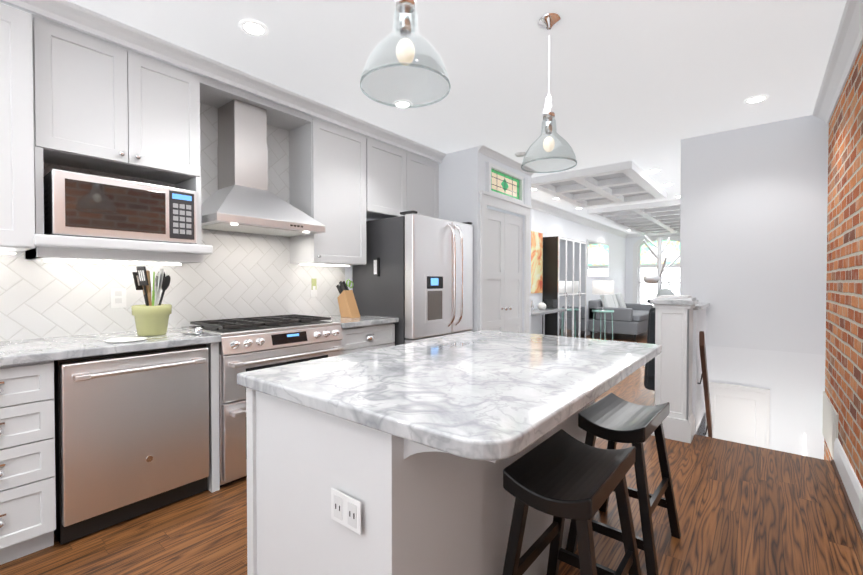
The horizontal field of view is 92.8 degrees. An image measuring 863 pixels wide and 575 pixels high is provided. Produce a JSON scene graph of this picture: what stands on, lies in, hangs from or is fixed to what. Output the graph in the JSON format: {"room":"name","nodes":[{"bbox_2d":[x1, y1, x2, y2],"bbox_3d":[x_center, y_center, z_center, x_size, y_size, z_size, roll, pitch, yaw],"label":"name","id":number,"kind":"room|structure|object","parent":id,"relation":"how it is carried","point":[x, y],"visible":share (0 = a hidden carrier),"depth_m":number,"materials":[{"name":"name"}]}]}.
{"room":"kitchen","nodes":[
{"label":"kitchen","id":0,"kind":"room"},
{"bbox_2d":[0,0,846,233],"bbox_3d":[2.429,-1.536,5.157,3.930,0.150,15.200,1,1,39],"label":"ceiling","id":1,"kind":"structure","parent":0,"point":[645,86],"depth_m":2.61,"materials":[{"name":"white paint"}]},
{"bbox_2d":[238,19,268,36],"bbox_3d":[-0.971,-1.416,2.246,0.154,0.006,0.154,1,1,39],"label":"recessed light","id":2,"kind":"object","parent":1,"relation":"in","point":[254,28],"visible":1,"depth_m":2.24,"materials":[{"name":"white plastic"}]},
{"bbox_2d":[393,100,412,108],"bbox_3d":[-0.222,-1.430,3.209,0.154,0.006,0.154,1,1,39],"label":"recessed light","id":3,"kind":"object","parent":1,"relation":"in","point":[402,102],"visible":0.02,"depth_m":3.19,"materials":[{"name":"white"}]},
{"bbox_2d":[360,0,450,107],"bbox_3d":[-0.083,-1.019,1.306,0.289,0.771,0.289,1,1,39],"label":"pendant light","id":4,"kind":"object","parent":1,"relation":"hanging from","point":[405,48],"visible":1,"depth_m":1.30,"materials":[{"name":"clear glass"}]},
{"bbox_2d":[395,0,415,12],"bbox_3d":[-0.083,-0.956,1.307,0.066,0.130,0.066,1,1,39],"label":"socket","id":5,"kind":"object","parent":4,"relation":"attached to","point":[408,4],"depth_m":1.29,"materials":[{"name":"silver metal"}]},
{"bbox_2d":[521,13,576,173],"bbox_3d":[0.625,-1.032,2.187,0.289,0.771,0.289,1,1,39],"label":"pendant light","id":6,"kind":"object","parent":1,"relation":"hanging from","point":[549,21],"visible":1,"depth_m":2.17,"materials":[{"name":"clear glass"}]},
{"bbox_2d":[543,93,554,118],"bbox_3d":[0.625,-0.968,2.188,0.066,0.130,0.066,1,1,39],"label":"socket","id":7,"kind":"object","parent":6,"relation":"attached to","point":[549,110],"depth_m":2.17,"materials":[{"name":"silver metal"}]},
{"bbox_2d":[535,171,571,184],"bbox_3d":[1.591,-1.418,5.345,0.458,0.089,0.130,1,1,39],"label":"beam","id":8,"kind":"structure","parent":1,"relation":"attached to","point":[552,178],"depth_m":5.30,"materials":[{"name":"white wood"}]},
{"bbox_2d":[531,177,587,207],"bbox_3d":[2.013,-1.432,6.340,0.130,0.089,2.210,1,1,39],"label":"beam","id":9,"kind":"structure","parent":1,"relation":"attached to","point":[549,189],"depth_m":6.12,"materials":[{"name":"white wood"}]},
{"bbox_2d":[556,183,590,193],"bbox_3d":[2.025,-1.426,5.885,0.458,0.089,0.130,1,1,39],"label":"beam","id":10,"kind":"structure","parent":1,"relation":"attached to","point":[569,188],"depth_m":5.85,"materials":[{"name":"white wood"}]},
{"bbox_2d":[573,192,604,200],"bbox_3d":[2.460,-1.433,6.425,0.458,0.089,0.130,1,1,39],"label":"beam","id":11,"kind":"structure","parent":1,"relation":"attached to","point":[586,196],"depth_m":6.40,"materials":[{"name":"white wood"}]},
{"bbox_2d":[569,169,624,203],"bbox_3d":[2.473,-1.427,5.970,0.130,0.089,2.210,1,1,39],"label":"beam","id":12,"kind":"structure","parent":1,"relation":"attached to","point":[591,183],"depth_m":5.61,"materials":[{"name":"white wood"}]},
{"bbox_2d":[551,172,648,200],"bbox_3d":[2.473,-1.469,5.970,1.180,0.005,2.080,1,1,39],"label":"panel","id":13,"kind":"object","parent":1,"relation":"attached to","point":[610,176],"depth_m":5.84,"materials":[{"name":"white"}]},
{"bbox_2d":[580,163,621,178],"bbox_3d":[2.051,-1.413,4.975,0.458,0.089,0.130,1,1,39],"label":"beam","id":14,"kind":"structure","parent":1,"relation":"attached to","point":[608,169],"depth_m":4.93,"materials":[{"name":"white wood"}]},
{"bbox_2d":[587,199,616,206],"bbox_3d":[2.894,-1.441,6.965,0.458,0.089,0.130,1,1,39],"label":"beam","id":15,"kind":"structure","parent":1,"relation":"attached to","point":[602,202],"depth_m":6.93,"materials":[{"name":"white wood"}]},
{"bbox_2d":[594,204,629,213],"bbox_3d":[3.357,-1.450,7.620,0.628,0.089,0.120,1,1,39],"label":"beam","id":16,"kind":"structure","parent":1,"relation":"attached to","point":[612,209],"depth_m":7.58,"materials":[{"name":"white wood"}]},
{"bbox_2d":[597,176,634,187],"bbox_3d":[2.485,-1.420,5.515,0.458,0.089,0.130,1,1,39],"label":"beam","id":17,"kind":"structure","parent":1,"relation":"attached to","point":[617,181],"depth_m":5.49,"materials":[{"name":"white wood"}]},
{"bbox_2d":[588,208,645,234],"bbox_3d":[4.443,-1.478,9.569,0.120,0.089,4.520,1,1,39],"label":"beam","id":18,"kind":"structure","parent":1,"relation":"attached to","point":[600,215],"depth_m":8.86,"materials":[{"name":"white wood"}]},
{"bbox_2d":[603,210,637,216],"bbox_3d":[3.702,-1.456,8.049,0.628,0.089,0.120,1,1,39],"label":"beam","id":19,"kind":"structure","parent":1,"relation":"attached to","point":[620,213],"depth_m":8.02,"materials":[{"name":"white"}]},
{"bbox_2d":[611,214,644,220],"bbox_3d":[4.046,-1.463,8.477,0.628,0.089,0.120,1,1,39],"label":"beam","id":20,"kind":"structure","parent":1,"relation":"attached to","point":[626,217],"depth_m":8.44,"materials":[{"name":"white"}]},
{"bbox_2d":[612,186,646,195],"bbox_3d":[2.920,-1.428,6.056,0.458,0.089,0.130,1,1,39],"label":"beam","id":21,"kind":"structure","parent":1,"relation":"attached to","point":[627,190],"depth_m":6.02,"materials":[{"name":"white wood"}]},
{"bbox_2d":[618,218,649,222],"bbox_3d":[4.391,-1.469,8.906,0.628,0.089,0.120,1,1,39],"label":"beam","id":22,"kind":"structure","parent":1,"relation":"attached to","point":[633,220],"depth_m":8.86,"materials":[{"name":"white"}]},
{"bbox_2d":[624,221,655,225],"bbox_3d":[4.736,-1.475,9.334,0.628,0.089,0.120,1,1,39],"label":"beam","id":23,"kind":"structure","parent":1,"relation":"attached to","point":[638,223],"depth_m":9.32,"materials":[{"name":"white"}]},
{"bbox_2d":[624,194,656,202],"bbox_3d":[3.354,-1.436,6.596,0.458,0.089,0.130,1,1,39],"label":"beam","id":24,"kind":"structure","parent":1,"relation":"attached to","point":[638,198],"depth_m":6.57,"materials":[{"name":"white wood"}]},
{"bbox_2d":[620,160,666,199],"bbox_3d":[2.932,-1.421,5.601,0.130,0.089,2.210,1,1,39],"label":"beam","id":25,"kind":"structure","parent":1,"relation":"attached to","point":[633,171],"depth_m":5.27,"materials":[{"name":"white wood"}]},
{"bbox_2d":[630,224,658,227],"bbox_3d":[5.080,-1.481,9.763,0.628,0.089,0.120,1,1,39],"label":"beam","id":26,"kind":"structure","parent":1,"relation":"attached to","point":[645,225],"depth_m":9.72,"materials":[{"name":"white"}]},
{"bbox_2d":[636,226,664,230],"bbox_3d":[5.425,-1.487,10.191,0.628,0.089,0.120,1,1,39],"label":"beam","id":27,"kind":"structure","parent":1,"relation":"attached to","point":[650,228],"depth_m":10.16,"materials":[{"name":"white"}]},
{"bbox_2d":[630,204,676,232],"bbox_3d":[5.028,-1.472,9.099,0.120,0.089,4.520,1,1,39],"label":"beam","id":28,"kind":"structure","parent":1,"relation":"attached to","point":[633,207],"depth_m":8.31,"materials":[{"name":"white wood"}]},
{"bbox_2d":[637,199,678,209],"bbox_3d":[3.941,-1.444,7.150,0.628,0.089,0.120,1,1,39],"label":"beam","id":29,"kind":"structure","parent":1,"relation":"attached to","point":[659,204],"depth_m":7.10,"materials":[{"name":"white wood"}]},
{"bbox_2d":[644,206,679,212],"bbox_3d":[4.286,-1.450,7.579,0.628,0.089,0.120,1,1,39],"label":"beam","id":30,"kind":"structure","parent":1,"relation":"attached to","point":[664,209],"depth_m":7.55,"materials":[{"name":"white wood"}]},
{"bbox_2d":[651,210,679,216],"bbox_3d":[4.631,-1.456,8.007,0.628,0.089,0.120,1,1,39],"label":"beam","id":31,"kind":"structure","parent":1,"relation":"attached to","point":[667,213],"depth_m":8.00,"materials":[{"name":"white"}]},
{"bbox_2d":[656,215,679,219],"bbox_3d":[4.975,-1.462,8.436,0.628,0.089,0.120,1,1,39],"label":"beam","id":32,"kind":"structure","parent":1,"relation":"attached to","point":[668,217],"depth_m":8.44,"materials":[{"name":"white"}]},
{"bbox_2d":[661,218,679,222],"bbox_3d":[5.320,-1.468,8.864,0.628,0.089,0.120,1,1,39],"label":"beam","id":33,"kind":"structure","parent":1,"relation":"attached to","point":[670,220],"depth_m":8.90,"materials":[{"name":"white"}]},
{"bbox_2d":[743,95,768,103],"bbox_3d":[2.468,-1.428,3.124,0.154,0.006,0.154,1,1,39],"label":"recessed light","id":34,"kind":"object","parent":1,"relation":"in","point":[755,99],"visible":1,"depth_m":3.12,"materials":[{"name":"white plastic"}]},
{"bbox_2d":[0,331,862,574],"bbox_3d":[2.429,1.284,5.197,3.930,0.250,15.200,1,1,39],"label":"floor","id":35,"kind":"structure","parent":0,"point":[742,509],"depth_m":2.06,"materials":[{"name":"brown wood"}]},
{"bbox_2d":[0,363,55,564],"bbox_3d":[-2.084,0.768,1.893,0.621,0.877,0.432,1,1,39],"label":"base cabinet","id":36,"kind":"object","parent":35,"relation":"on","point":[27,473],"depth_m":1.80,"materials":[{"name":"white wood"}]},
{"bbox_2d":[0,328,220,366],"bbox_3d":[-2.278,0.310,1.617,0.656,0.040,2.543,1,1,39],"label":"countertop","id":37,"kind":"structure","parent":36,"relation":"on","point":[13,353],"depth_m":2.05,"materials":[{"name":"white stone"}]},
{"bbox_2d":[103,337,146,342],"bbox_3d":[-1.615,0.277,2.172,0.190,0.009,0.190,1,1,39],"label":"plate","id":38,"kind":"object","parent":37,"relation":"on","point":[124,339],"visible":1,"depth_m":2.15,"materials":[{"name":"white ceramic"}]},
{"bbox_2d":[131,266,171,335],"bbox_3d":[-1.649,0.078,2.421,0.206,0.399,0.198,1,1,39],"label":"utensil crock","id":39,"kind":"object","parent":37,"relation":"on","point":[151,317],"visible":1,"depth_m":2.38,"materials":[{"name":"green"}]},
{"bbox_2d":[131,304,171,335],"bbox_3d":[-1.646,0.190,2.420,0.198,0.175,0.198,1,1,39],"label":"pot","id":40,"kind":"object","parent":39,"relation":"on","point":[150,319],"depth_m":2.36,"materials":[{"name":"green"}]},
{"bbox_2d":[54,344,208,544],"bbox_3d":[-1.691,0.760,2.292,0.641,0.856,0.648,1,1,39],"label":"dishwasher","id":41,"kind":"object","parent":35,"relation":"on","point":[131,434],"visible":0.98,"depth_m":2.07,"materials":[{"name":"silver metal"}]},
{"bbox_2d":[181,314,344,486],"bbox_3d":[-1.164,0.710,2.935,0.695,0.962,0.887,1,1,39],"label":"range","id":42,"kind":"object","parent":35,"relation":"on","point":[252,343],"visible":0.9,"depth_m":2.57,"materials":[{"name":"silver metal"}]},
{"bbox_2d":[181,320,340,336],"bbox_3d":[-1.195,0.275,2.954,0.595,0.023,0.887,1,1,39],"label":"cooktop","id":43,"kind":"object","parent":42,"relation":"in","point":[314,325],"depth_m":2.73,"materials":[{"name":"silver metal"}]},
{"bbox_2d":[341,323,394,354],"bbox_3d":[-0.745,0.744,3.558,0.621,0.877,0.589,1,1,39],"label":"base cabinet","id":44,"kind":"object","parent":35,"relation":"on","point":[356,339],"depth_m":3.34,"materials":[{"name":"white wood"}]},
{"bbox_2d":[320,315,398,326],"bbox_3d":[-0.729,0.283,3.544,0.656,0.040,0.605,1,1,39],"label":"countertop","id":45,"kind":"structure","parent":44,"relation":"on","point":[364,320],"depth_m":3.40,"materials":[{"name":"white stone"}]},
{"bbox_2d":[336,279,359,317],"bbox_3d":[-0.725,0.094,3.632,0.224,0.333,0.135,1,1,39],"label":"knife block","id":46,"kind":"object","parent":45,"relation":"on","point":[348,307],"visible":1,"depth_m":3.59,"materials":[{"name":"brown wood"}]},
{"bbox_2d":[352,210,472,345],"bbox_3d":[-0.139,0.256,4.065,0.868,1.838,0.960,1,1,39],"label":"fridge","id":47,"kind":"object","parent":35,"relation":"on","point":[414,274],"visible":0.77,"depth_m":3.72,"materials":[{"name":"grey metal"}]},
{"bbox_2d":[246,366,641,574],"bbox_3d":[0.220,0.770,1.737,0.965,0.877,1.579,1,1,39],"label":"kitchen island","id":48,"kind":"object","parent":35,"relation":"on","point":[394,460],"depth_m":1.19,"materials":[{"name":"white wood"}]},
{"bbox_2d":[331,488,360,534],"bbox_3d":[-0.228,0.590,1.086,0.120,0.085,0.006,1,1,39],"label":"outlet","id":49,"kind":"object","parent":48,"relation":"attached to","point":[345,502],"depth_m":1.08,"materials":[{"name":"white plastic"}]},
{"bbox_2d":[237,330,661,473],"bbox_3d":[0.240,0.309,1.727,1.020,0.040,1.640,1,1,39],"label":"island countertop","id":50,"kind":"structure","parent":48,"relation":"on","point":[484,398],"depth_m":1.26,"materials":[{"name":"white stone"}]},
{"bbox_2d":[531,299,566,335],"bbox_3d":[1.711,0.667,6.696,0.420,0.941,1.550,1,1,39],"label":"console","id":51,"kind":"object","parent":35,"relation":"on","point":[543,309],"visible":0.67,"depth_m":6.85,"materials":[{"name":"grey wood"}]},
{"bbox_2d":[542,236,573,336],"bbox_3d":[2.380,0.103,7.690,0.302,2.040,0.770,1,1,39],"label":"tall cabinet","id":52,"kind":"object","parent":35,"relation":"on","point":[564,270],"depth_m":7.43,"materials":[{"name":"black wood"}]},
{"bbox_2d":[502,429,641,574],"bbox_3d":[0.479,0.892,1.389,0.380,0.643,0.476,1,1,40],"label":"stool","id":53,"kind":"object","parent":35,"relation":"on","point":[560,476],"visible":1,"depth_m":1.33,"materials":[{"name":"black paint"}]},
{"bbox_2d":[574,240,585,337],"bbox_3d":[2.825,0.095,8.243,0.302,2.040,0.770,1,1,39],"label":"tall cabinet","id":54,"kind":"object","parent":35,"relation":"on","point":[579,246],"depth_m":8.15,"materials":[{"name":"black"}]},
{"bbox_2d":[592,310,613,339],"bbox_3d":[3.433,0.786,8.233,0.410,0.660,0.410,1,1,39],"label":"side table","id":55,"kind":"object","parent":35,"relation":"on","point":[607,311],"visible":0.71,"depth_m":8.19,"materials":[{"name":"teal metal"}]},
{"bbox_2d":[593,281,613,310],"bbox_3d":[3.433,0.170,8.224,0.390,0.600,0.390,1,1,39],"label":"table lamp","id":56,"kind":"object","parent":55,"relation":"on","point":[603,287],"visible":0.98,"depth_m":8.06,"materials":[{"name":"white fabric"}]},
{"bbox_2d":[588,293,652,341],"bbox_3d":[4.494,0.614,9.527,1.010,0.966,2.150,1,1,39],"label":"sofa","id":57,"kind":"object","parent":35,"relation":"on","point":[630,318],"visible":0.79,"depth_m":8.83,"materials":[{"name":"grey fabric"}]},
{"bbox_2d":[600,294,614,307],"bbox_3d":[3.919,0.343,9.119,0.420,0.420,0.120,-1,-17,-46],"label":"cushion","id":58,"kind":"object","parent":57,"relation":"on","point":[607,300],"depth_m":9.02,"materials":[{"name":"white fabric"}]},
{"bbox_2d":[611,294,619,307],"bbox_3d":[4.201,0.338,9.469,0.120,0.420,0.420,-20,-10,29],"label":"cushion","id":59,"kind":"object","parent":57,"relation":"on","point":[615,301],"depth_m":9.31,"materials":[{"name":"white fabric"}]},
{"bbox_2d":[615,293,625,307],"bbox_3d":[4.577,0.331,9.937,0.120,0.420,0.420,-20,-10,29],"label":"cushion","id":60,"kind":"object","parent":57,"relation":"on","point":[619,297],"depth_m":9.77,"materials":[{"name":"white fabric"}]},
{"bbox_2d":[566,392,680,574],"bbox_3d":[0.912,0.884,1.932,0.380,0.643,0.476,1,1,41],"label":"stool","id":61,"kind":"object","parent":35,"relation":"on","point":[612,419],"visible":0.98,"depth_m":1.83,"materials":[{"name":"black paint"}]},
{"bbox_2d":[643,235,679,366],"bbox_3d":[3.305,0.189,5.903,0.511,1.919,0.490,1,1,39],"label":"coat rack","id":62,"kind":"object","parent":35,"relation":"on","point":[653,278],"visible":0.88,"depth_m":5.88,"materials":[{"name":"white wood"}]},
{"bbox_2d":[644,299,654,390],"bbox_3d":[2.113,0.515,3.746,0.258,0.810,0.445,1,1,39],"label":"coat","id":63,"kind":"object","parent":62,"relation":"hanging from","point":[649,380],"visible":0.31,"depth_m":3.65,"materials":[{"name":"grey fabric"}]},
{"bbox_2d":[650,295,698,443],"bbox_3d":[1.953,0.625,3.311,0.300,1.121,0.300,1,1,39],"label":"post","id":64,"kind":"object","parent":35,"relation":"on","point":[674,340],"visible":0.88,"depth_m":3.21,"materials":[{"name":"white wood"}]},
{"bbox_2d":[695,434,830,461],"bbox_3d":[2.444,1.205,3.052,0.820,0.030,0.021,1,1,39],"label":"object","id":65,"kind":"structure","parent":35,"relation":"attached to","point":[766,448],"depth_m":3.03,"materials":[{"name":"brown wood"}]},
{"bbox_2d":[437,146,482,331],"bbox_3d":[0.178,-0.141,4.523,0.840,2.620,0.100,1,1,39],"label":"wall","id":66,"kind":"structure","parent":0,"point":[460,179],"depth_m":4.29,"materials":[{"name":"white paint"}]},
{"bbox_2d":[483,155,484,190],"bbox_3d":[0.513,-0.139,4.350,0.100,2.620,0.050,1,1,39],"label":"wall","id":67,"kind":"structure","parent":0,"point":[484,172],"depth_m":4.30,"materials":[{"name":"white"}]},
{"bbox_2d":[345,209,625,333],"bbox_3d":[0.976,-0.043,6.347,0.200,2.870,15.200,1,1,39],"label":"wall","id":68,"kind":"structure","parent":0,"point":[547,225],"depth_m":9.28,"materials":[{"name":"white paint"}]},
{"bbox_2d":[0,0,39,255],"bbox_3d":[-2.223,-0.741,1.861,0.417,1.105,0.565,1,1,39],"label":"upper cabinet","id":69,"kind":"object","parent":68,"relation":"attached to","point":[19,30],"depth_m":1.91,"materials":[{"name":"white wood"}]},
{"bbox_2d":[33,234,212,254],"bbox_3d":[-1.790,-0.234,2.392,0.437,0.055,0.815,1,1,39],"label":"shelf","id":70,"kind":"object","parent":69,"relation":"attached to","point":[43,242],"depth_m":2.20,"materials":[{"name":"white wood"}]},
{"bbox_2d":[44,169,196,243],"bbox_3d":[-1.785,-0.426,2.382,0.340,0.329,0.664,1,1,39],"label":"microwave","id":71,"kind":"object","parent":70,"relation":"on","point":[76,204],"visible":0.98,"depth_m":2.22,"materials":[{"name":"silver metal"}]},
{"bbox_2d":[28,4,203,187],"bbox_3d":[-1.831,-1.024,2.408,0.337,0.655,0.765,1,1,39],"label":"upper cabinet","id":72,"kind":"object","parent":68,"relation":"attached to","point":[81,87],"depth_m":2.27,"materials":[{"name":"white wood"}]},
{"bbox_2d":[0,103,344,340],"bbox_3d":[-2.206,-0.538,2.219,0.006,1.759,4.390,1,1,39],"label":"backsplash","id":73,"kind":"structure","parent":68,"relation":"attached to","point":[239,275],"depth_m":2.92,"materials":[{"name":"tile"}]},
{"bbox_2d":[44,259,180,264],"bbox_3d":[-1.872,-0.148,2.461,0.030,0.013,0.659,1,1,39],"label":"led light","id":74,"kind":"object","parent":73,"relation":"attached to","point":[77,261],"depth_m":2.41,"materials":[{"name":"white plastic"}]},
{"bbox_2d":[110,289,125,307],"bbox_3d":[-1.941,0.067,2.547,0.008,0.120,0.080,1,1,39],"label":"outlet","id":75,"kind":"object","parent":73,"relation":"attached to","point":[117,298],"visible":1,"depth_m":2.54,"materials":[{"name":"white plastic"}]},
{"bbox_2d":[310,283,316,296],"bbox_3d":[-1.047,0.021,3.656,0.010,0.120,0.070,1,1,39],"label":"switch plate","id":76,"kind":"object","parent":73,"relation":"attached to","point":[313,292],"visible":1,"depth_m":3.65,"materials":[{"name":"white"}]},
{"bbox_2d":[300,264,348,266],"bbox_3d":[-0.940,-0.196,3.619,0.030,0.011,0.508,1,1,39],"label":"led light","id":77,"kind":"object","parent":73,"relation":"attached to","point":[300,264],"depth_m":3.59,"materials":[{"name":"white"}]},
{"bbox_2d":[201,99,325,236],"bbox_3d":[-1.258,-0.860,2.991,0.494,0.895,0.810,1,1,39],"label":"range hood","id":78,"kind":"object","parent":68,"relation":"attached to","point":[242,198],"visible":0.96,"depth_m":2.90,"materials":[{"name":"silver metal"}]},
{"bbox_2d":[288,112,367,264],"bbox_3d":[-0.891,-0.786,3.580,0.337,1.165,0.565,1,1,39],"label":"upper cabinet","id":79,"kind":"object","parent":68,"relation":"attached to","point":[328,159],"depth_m":3.42,"materials":[{"name":"white wood"}]},
{"bbox_2d":[368,132,407,219],"bbox_3d":[-0.546,-1.034,4.007,0.337,0.680,0.528,1,1,39],"label":"upper cabinet","id":80,"kind":"object","parent":68,"relation":"attached to","point":[387,161],"depth_m":3.91,"materials":[{"name":"white wood"}]},
{"bbox_2d":[408,148,439,217],"bbox_3d":[-0.215,-1.040,4.418,0.337,0.680,0.528,1,1,39],"label":"upper cabinet","id":81,"kind":"object","parent":68,"relation":"attached to","point":[423,171],"depth_m":4.32,"materials":[{"name":"white wood"}]},
{"bbox_2d":[531,231,542,292],"bbox_3d":[1.623,-0.431,6.950,0.039,1.070,1.160,1,1,39],"label":"picture","id":82,"kind":"object","parent":68,"relation":"attached to","point":[536,262],"visible":0.44,"depth_m":7.19,"materials":[{"name":"orange paper"}]},
{"bbox_2d":[531,198,628,237],"bbox_3d":[3.194,-1.453,8.829,0.120,0.119,8.120,1,1,39],"label":"crown molding","id":83,"kind":"structure","parent":68,"relation":"attached to","point":[549,209],"depth_m":8.49,"materials":[{"name":"white wood"}]},
{"bbox_2d":[586,239,608,276],"bbox_3d":[4.049,-0.679,9.975,0.025,0.840,1.640,1,1,39],"label":"window","id":84,"kind":"structure","parent":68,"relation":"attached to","point":[597,259],"depth_m":9.88,"materials":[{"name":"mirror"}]},
{"bbox_2d":[485,155,524,178],"bbox_3d":[0.817,-1.394,4.710,0.100,0.120,0.920,1,1,39],"label":"wall","id":85,"kind":"structure","parent":0,"point":[501,165],"depth_m":4.62,"materials":[{"name":"white paint"}]},
{"bbox_2d":[485,162,522,179],"bbox_3d":[0.837,-1.314,4.695,0.072,0.040,0.800,1,1,39],"label":"window trim","id":86,"kind":"structure","parent":85,"relation":"attached to","point":[505,171],"depth_m":4.62,"materials":[{"name":"white wood"}]},
{"bbox_2d":[478,145,534,175],"bbox_3d":[0.889,-1.423,4.671,0.060,0.059,1.250,1,1,39],"label":"crown molding","id":87,"kind":"structure","parent":85,"relation":"attached to","point":[495,155],"depth_m":4.57,"materials":[{"name":"white wood"}]},
{"bbox_2d":[487,175,530,332],"bbox_3d":[0.898,-0.154,5.419,0.840,2.620,0.100,1,1,39],"label":"wall","id":88,"kind":"structure","parent":0,"point":[529,198],"depth_m":5.17,"materials":[{"name":"white paint"}]},
{"bbox_2d":[517,174,527,332],"bbox_3d":[1.130,-0.150,5.117,0.100,2.620,0.080,1,1,39],"label":"wall","id":89,"kind":"structure","parent":0,"point":[525,190],"depth_m":5.06,"materials":[{"name":"white paint"}]},
{"bbox_2d":[480,166,529,332],"bbox_3d":[0.848,-0.064,4.704,0.099,2.460,1.130,1,1,39],"label":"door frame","id":90,"kind":"structure","parent":89,"relation":"in","point":[502,185],"depth_m":4.58,"materials":[{"name":"white wood"}]},
{"bbox_2d":[487,219,500,330],"bbox_3d":[0.679,0.152,4.549,0.035,2.008,0.454,1,1,39],"label":"panel","id":91,"kind":"structure","parent":90,"relation":"attached to","point":[493,266],"depth_m":4.55,"materials":[{"name":"white wood"}]},
{"bbox_2d":[487,208,487,324],"bbox_3d":[0.573,0.154,4.398,0.012,2.008,0.085,1,1,39],"label":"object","id":92,"kind":"object","parent":91,"relation":"attached to","point":[487,266],"visible":0.14,"depth_m":4.42,"materials":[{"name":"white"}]},
{"bbox_2d":[500,212,504,330],"bbox_3d":[0.804,0.150,4.685,0.012,2.008,0.085,1,1,39],"label":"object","id":93,"kind":"object","parent":91,"relation":"attached to","point":[502,270],"visible":0.57,"depth_m":4.67,"materials":[{"name":"white wood"}]},
{"bbox_2d":[479,190,531,208],"bbox_3d":[0.872,-0.989,4.672,0.040,0.030,1.160,1,1,39],"label":"cap","id":94,"kind":"object","parent":90,"relation":"attached to","point":[502,198],"visible":0.93,"depth_m":4.55,"materials":[{"name":"white wood"}]},
{"bbox_2d":[504,213,522,332],"bbox_3d":[0.966,0.147,4.906,0.035,2.008,0.454,1,1,39],"label":"door leaf","id":95,"kind":"structure","parent":90,"relation":"attached to","point":[513,238],"depth_m":4.90,"materials":[{"name":"white wood"}]},
{"bbox_2d":[625,237,637,303],"bbox_3d":[5.891,-0.249,12.049,0.310,2.620,0.250,1,1,39],"label":"wall","id":96,"kind":"structure","parent":0,"point":[631,242],"depth_m":11.97,"materials":[{"name":"white paint"}]},
{"bbox_2d":[692,308,705,435],"bbox_3d":[2.281,1.431,3.682,0.220,2.500,0.750,1,1,39],"label":"wall","id":97,"kind":"structure","parent":0,"point":[698,399],"depth_m":3.41,"materials":[{"name":"white paint"}]},
{"bbox_2d":[693,302,709,309],"bbox_3d":[2.297,0.163,3.676,0.270,0.034,0.706,1,1,39],"label":"half wall cap","id":98,"kind":"object","parent":97,"relation":"on","point":[701,306],"visible":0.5,"depth_m":3.42,"materials":[{"name":"wood"}]},
{"bbox_2d":[697,331,711,437],"bbox_3d":[2.308,0.859,3.479,0.065,1.055,0.780,1,1,39],"label":"handrail","id":99,"kind":"object","parent":97,"relation":"attached to","point":[704,374],"visible":0.96,"depth_m":3.38,"materials":[{"name":"brown wood"}]},
{"bbox_2d":[680,115,828,459],"bbox_3d":[2.873,0.620,3.752,1.040,4.120,0.120,1,1,39],"label":"wall","id":100,"kind":"structure","parent":0,"point":[753,232],"depth_m":3.61,"materials":[{"name":"white paint"}]},
{"bbox_2d":[705,382,769,448],"bbox_3d":[2.774,1.535,3.744,0.466,1.290,0.034,1,1,39],"label":"door","id":101,"kind":"structure","parent":100,"relation":"in","point":[740,414],"depth_m":3.72,"materials":[{"name":"white wood"}]},
{"bbox_2d":[824,44,862,487],"bbox_3d":[3.902,0.616,4.003,0.250,4.120,15.200,1,1,39],"label":"brick wall","id":102,"kind":"structure","parent":0,"point":[844,347],"depth_m":2.56,"materials":[{"name":"red brick"}]},
{"bbox_2d":[822,391,837,459],"bbox_3d":[2.994,1.034,3.089,0.011,0.350,0.769,1,1,39],"label":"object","id":103,"kind":"structure","parent":102,"relation":"attached to","point":[830,425],"depth_m":3.05,"materials":[{"name":"white"}]},
{"bbox_2d":[812,0,862,123],"bbox_3d":[1.165,-1.349,0.850,0.100,0.099,6.500,1,1,39],"label":"crown molding","id":104,"kind":"structure","parent":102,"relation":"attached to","point":[847,44],"depth_m":2.46,"materials":[{"name":"white wood"}]},
{"bbox_2d":[831,460,862,543],"bbox_3d":[0.940,1.216,0.572,0.013,0.018,5.728,1,1,39],"label":"shoe","id":105,"kind":"object","parent":102,"relation":"attached to","point":[854,517],"visible":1,"depth_m":2.26,"materials":[{"name":"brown wood"}]},
{"bbox_2d":[834,438,862,531],"bbox_3d":[0.954,1.140,0.560,0.020,0.170,5.728,1,1,39],"label":"baseboard","id":106,"kind":"structure","parent":102,"relation":"attached to","point":[852,485],"depth_m":2.31,"materials":[{"name":"white wood"}]},
{"bbox_3d":[7.741,-0.228,10.560,2.000,2.620,0.250,1,1,39],"label":"wall","id":107,"kind":"structure","parent":0,"visible":0},
{"bbox_2d":[626,232,679,237],"bbox_3d":[7.035,-1.492,10.885,3.530,0.099,0.100,1,1,39],"label":"crown molding","id":108,"kind":"structure","parent":107,"relation":"attached to","point":[636,235],"depth_m":11.56,"materials":[{"name":"white"}]},
{"label":"outside","id":109,"kind":"structure","parent":0,"visible":0},
{"bbox_2d":[641,267,679,304],"bbox_3d":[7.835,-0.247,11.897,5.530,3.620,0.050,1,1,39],"label":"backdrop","id":110,"kind":"structure","parent":109,"point":[655,287],"depth_m":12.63,"materials":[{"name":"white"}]},
{"bbox_3d":[6.487,0.793,11.584,1.220,0.550,0.250,1,1,39],"label":"wall","id":111,"kind":"structure","parent":0,"visible":0},
{"bbox_2d":[633,241,679,303],"bbox_3d":[6.441,-0.206,11.513,1.440,2.210,0.155,1,1,39],"label":"window","id":112,"kind":"structure","parent":111,"relation":"in","point":[635,263],"depth_m":11.72,"materials":[{"name":"white glass"}]},
{"bbox_2d":[633,235,679,247],"bbox_3d":[6.400,-1.320,11.446,1.440,0.340,0.023,1,1,39],"label":"arch","id":113,"kind":"object","parent":112,"relation":"attached to","point":[638,242],"visible":0.5,"depth_m":11.52,"materials":[{"name":"white"}]},
{"bbox_2d":[638,263,679,266],"bbox_3d":[6.474,-0.632,11.548,1.220,0.080,0.070,1,1,39],"label":"transom","id":114,"kind":"object","parent":112,"relation":"attached to","point":[653,265],"visible":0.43,"depth_m":11.66,"materials":[{"name":"white"}]},
{"bbox_2d":[638,238,679,247],"bbox_3d":[6.474,-1.267,11.539,1.220,0.230,0.050,1,1,39],"label":"arch","id":115,"kind":"object","parent":112,"relation":"attached to","point":[663,239],"visible":0.48,"depth_m":11.51,"materials":[{"name":"white"}]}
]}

